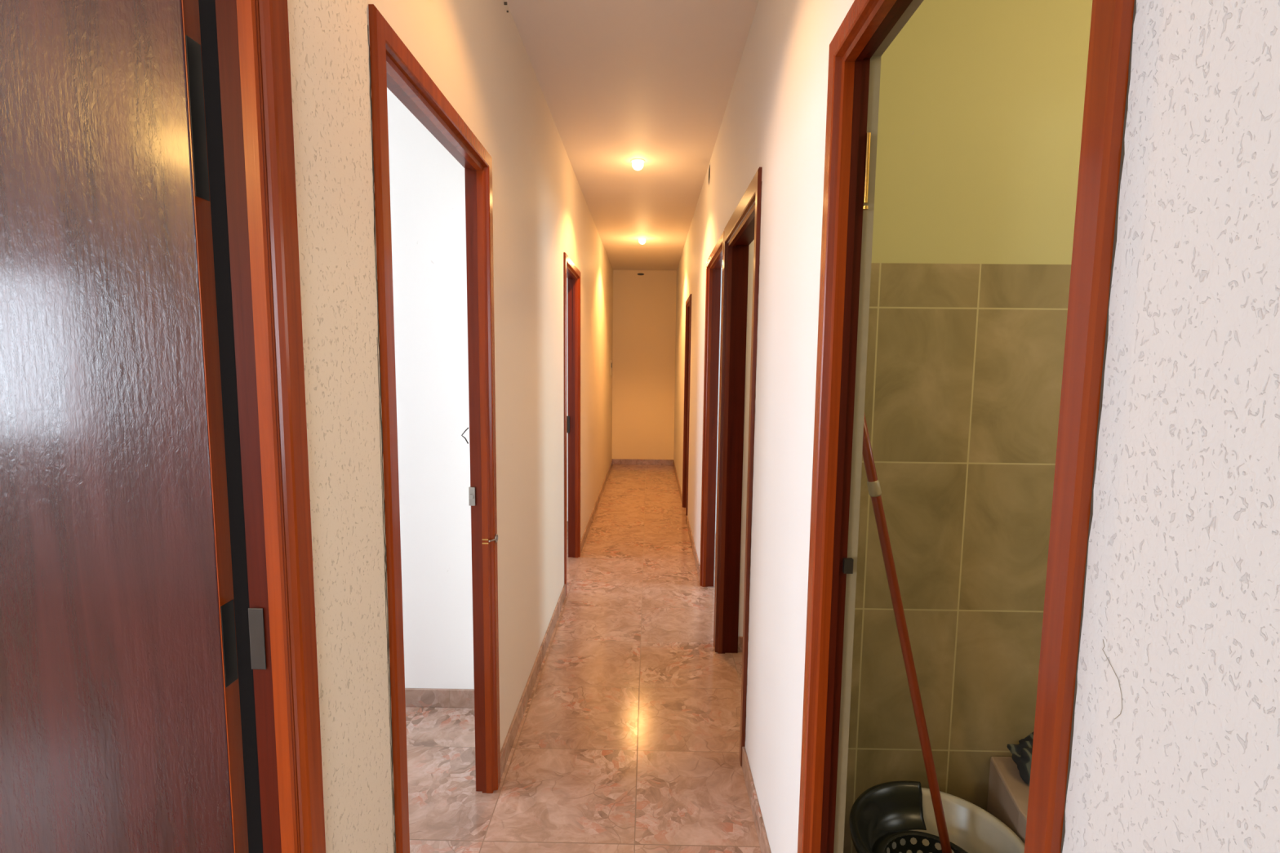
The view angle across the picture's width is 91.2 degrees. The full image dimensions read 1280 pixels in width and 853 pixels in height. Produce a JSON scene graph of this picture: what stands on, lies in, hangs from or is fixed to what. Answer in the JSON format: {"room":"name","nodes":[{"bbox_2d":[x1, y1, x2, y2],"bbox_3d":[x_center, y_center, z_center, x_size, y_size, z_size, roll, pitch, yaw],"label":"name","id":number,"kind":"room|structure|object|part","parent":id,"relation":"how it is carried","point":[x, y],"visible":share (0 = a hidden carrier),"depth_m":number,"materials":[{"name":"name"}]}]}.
{"room":"hallway","nodes":[
{"label":"hallway","id":0,"kind":"room"},
{"bbox_2d":[386,87,474,688],"bbox_3d":[-1.998,-0.177,2.542,2.932,2.682,0.070,1,6,1],"label":"wall","id":1,"kind":"structure","parent":0,"point":[427,182],"depth_m":2.50,"materials":[{"name":"white paint"}]},
{"bbox_2d":[404,688,474,707],"bbox_3d":[-2.012,1.122,2.636,2.932,0.078,0.012,1,6,1],"label":"baseboard","id":2,"kind":"structure","parent":1,"relation":"attached to","point":[415,697],"depth_m":2.62,"materials":[{"name":"stone"}]},
{"bbox_2d":[287,0,613,852],"bbox_3d":[-0.479,-0.287,3.751,0.070,2.682,9.907,1,6,1],"label":"wall","id":3,"kind":"structure","parent":0,"point":[474,51],"depth_m":1.22,"materials":[{"name":"beige paint"}]},
{"bbox_2d":[0,0,325,852],"bbox_3d":[-0.895,0.348,0.532,0.806,2.078,0.840,1,6,1],"label":"door","id":4,"kind":"structure","parent":3,"relation":"in","point":[159,677],"depth_m":0.86,"materials":[{"name":"brown wood"}]},
{"bbox_3d":[-0.539,0.299,0.882,0.021,0.090,0.002,1,6,1],"label":"strike plate","id":5,"kind":"part","parent":4,"relation":"part of","materials":[{"name":"metal"}]},
{"bbox_3d":[-0.510,0.353,0.527,0.034,2.078,0.840,1,6,1],"label":"casing","id":6,"kind":"part","parent":4,"relation":"part of","materials":[{"name":"brown wood"}]},
{"bbox_2d":[368,4,500,852],"bbox_3d":[-0.519,0.236,1.640,0.099,2.078,0.836,1,6,1],"label":"door","id":7,"kind":"structure","parent":3,"relation":"in","point":[393,67],"depth_m":1.75,"materials":[{"name":"brown wood"}]},
{"bbox_2d":[500,459,612,778],"bbox_3d":[-0.462,1.008,3.886,0.010,0.078,9.907,1,6,1],"label":"baseboard","id":8,"kind":"structure","parent":3,"relation":"attached to","point":[506,748],"depth_m":2.85,"materials":[{"name":"tile"}]},
{"bbox_2d":[563,252,580,595],"bbox_3d":[-0.489,-0.028,4.171,0.100,2.078,0.817,1,6,1],"label":"door","id":9,"kind":"structure","parent":3,"relation":"in","point":[571,422],"depth_m":4.50,"materials":[{"name":"brown wood"}]},
{"bbox_2d":[566,277,568,520],"bbox_3d":[-1.957,-0.464,5.295,2.932,2.682,0.070,1,6,1],"label":"wall","id":10,"kind":"structure","parent":0,"point":[566,277],"depth_m":5.27,"materials":[{"name":"white paint"}]},
{"bbox_2d":[405,464,761,852],"bbox_3d":[-0.774,1.196,3.006,8.800,0.120,11.907,1,6,1],"label":"floor","id":11,"kind":"structure","parent":0,"point":[627,740],"depth_m":2.47,"materials":[{"name":"pink stone"}]},
{"bbox_2d":[848,781,1024,852],"bbox_3d":[0.704,1.137,1.491,0.404,0.343,0.410,1,6,1],"label":"bucket","id":12,"kind":"object","parent":11,"relation":"on","point":[894,816],"visible":0.98,"depth_m":1.60,"materials":[{"name":"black plastic"}]},
{"bbox_2d":[862,414,951,852],"bbox_3d":[0.659,0.617,1.472,0.398,1.345,0.085,1,6,1],"label":"mop","id":13,"kind":"object","parent":12,"relation":"in","point":[873,485],"visible":0.88,"depth_m":1.43,"materials":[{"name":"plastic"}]},
{"bbox_2d":[884,835,959,852],"bbox_3d":[0.675,1.099,1.457,0.208,0.150,0.208,1,6,1],"label":"basket","id":14,"kind":"object","parent":12,"relation":"on","point":[933,839],"depth_m":1.54,"materials":[{"name":"black plastic"}]},
{"bbox_2d":[986,756,1029,844],"bbox_3d":[1.139,1.124,1.474,0.455,0.382,0.532,1,6,1],"label":"stone ledge","id":15,"kind":"object","parent":11,"relation":"on","point":[1007,793],"visible":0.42,"depth_m":1.61,"materials":[{"name":"beige stone"}]},
{"bbox_2d":[1007,732,1033,786],"bbox_3d":[1.077,0.862,1.580,0.197,0.116,0.248,1,6,1],"label":"cloth bundle","id":16,"kind":"object","parent":15,"relation":"on","point":[1021,753],"visible":0.1,"depth_m":1.62,"materials":[{"name":"fabric"}]},
{"bbox_2d":[506,0,758,270],"bbox_3d":[-0.745,-1.591,2.714,8.800,0.120,11.907,1,6,1],"label":"ceiling","id":17,"kind":"structure","parent":0,"point":[620,82],"depth_m":2.93,"materials":[{"name":"paint"}]},
{"bbox_2d":[630,158,644,170],"bbox_3d":[-0.013,-1.615,3.874,0.090,0.056,0.090,1,6,1],"label":"recessed light","id":18,"kind":"object","parent":17,"relation":"in","point":[637,164],"visible":1,"depth_m":3.85,"materials":[{"name":"white paint"}]},
{"bbox_3d":[-0.013,-1.614,3.874,0.072,0.053,0.072,1,6,1],"label":"lamp bulb","id":19,"kind":"part","parent":18,"relation":"part of","materials":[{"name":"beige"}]},
{"bbox_2d":[637,237,646,244],"bbox_3d":[0.023,-1.872,6.330,0.090,0.056,0.090,1,6,1],"label":"recessed light","id":20,"kind":"object","parent":17,"relation":"in","point":[642,240],"visible":1,"depth_m":6.30,"materials":[{"name":"white paint"}]},
{"bbox_2d":[612,270,676,459],"bbox_3d":[-0.672,-0.810,8.731,8.800,2.682,0.100,1,6,1],"label":"wall","id":21,"kind":"structure","parent":0,"point":[644,340],"depth_m":8.67,"materials":[{"name":"paint"}]},
{"bbox_2d":[612,458,672,465],"bbox_3d":[0.039,0.500,8.801,0.848,0.078,0.012,1,6,1],"label":"baseboard","id":22,"kind":"structure","parent":21,"relation":"attached to","point":[615,461],"depth_m":8.80,"materials":[{"name":"tile"}]},
{"bbox_2d":[715,266,722,533],"bbox_3d":[1.944,-0.413,5.192,2.862,2.682,0.070,1,6,1],"label":"wall","id":23,"kind":"structure","parent":0,"point":[722,267],"depth_m":5.20,"materials":[{"name":"white paint"}]},
{"bbox_2d":[737,239,754,636],"bbox_3d":[1.912,-0.188,3.034,2.862,2.682,0.070,1,6,1],"label":"wall","id":24,"kind":"structure","parent":0,"point":[751,246],"depth_m":3.04,"materials":[{"name":"white paint"}]},
{"bbox_2d":[737,636,742,652],"bbox_3d":[1.898,1.112,3.129,2.862,0.078,0.012,1,6,1],"label":"baseboard","id":25,"kind":"structure","parent":24,"relation":"attached to","point":[740,638],"depth_m":3.14,"materials":[{"name":"tile"}]},
{"bbox_2d":[843,0,1092,852],"bbox_3d":[1.442,-0.048,1.650,1.962,2.682,0.066,1,6,1],"label":"wall","id":26,"kind":"structure","parent":0,"point":[964,366],"depth_m":1.62,"materials":[{"name":"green tile"}]},
{"bbox_2d":[673,0,1279,852],"bbox_3d":[0.452,-0.276,3.739,0.078,2.682,9.907,1,6,1],"label":"wall","id":27,"kind":"structure","parent":0,"point":[1175,745],"depth_m":0.45,"materials":[{"name":"white paint"}]},
{"bbox_2d":[682,293,691,524],"bbox_3d":[0.463,-0.171,5.861,0.068,2.032,0.686,1,6,1],"label":"door","id":28,"kind":"structure","parent":27,"relation":"in","point":[688,303],"depth_m":6.10,"materials":[{"name":"brown wood"}]},
{"bbox_2d":[707,162,711,186],"bbox_3d":[0.428,-1.559,3.873,0.003,0.144,0.144,1,6,1],"label":"junction box","id":29,"kind":"object","parent":27,"relation":"attached to","point":[709,166],"visible":1,"depth_m":3.89,"materials":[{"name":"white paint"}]},
{"bbox_2d":[699,231,724,647],"bbox_3d":[0.439,0.049,3.546,0.088,2.074,0.924,1,6,1],"label":"door","id":30,"kind":"structure","parent":27,"relation":"in","point":[714,262],"depth_m":3.93,"materials":[{"name":"brown wood"}]},
{"bbox_2d":[672,459,771,852],"bbox_3d":[0.395,1.018,3.875,0.010,0.078,9.907,1,6,1],"label":"baseboard","id":31,"kind":"structure","parent":27,"relation":"attached to","point":[756,811],"depth_m":2.06,"materials":[{"name":"stone"}]},
{"bbox_2d":[714,166,762,766],"bbox_3d":[0.438,0.142,2.611,0.112,2.083,0.933,1,6,1],"label":"door","id":32,"kind":"structure","parent":27,"relation":"in","point":[735,254],"depth_m":2.98,"materials":[{"name":"brown wood"}]},
{"bbox_2d":[797,0,1134,852],"bbox_3d":[0.402,0.319,0.942,0.090,2.078,0.812,1,6,1],"label":"door","id":33,"kind":"structure","parent":27,"relation":"in","point":[869,27],"depth_m":1.19,"materials":[{"name":"brown wood"}]}
]}

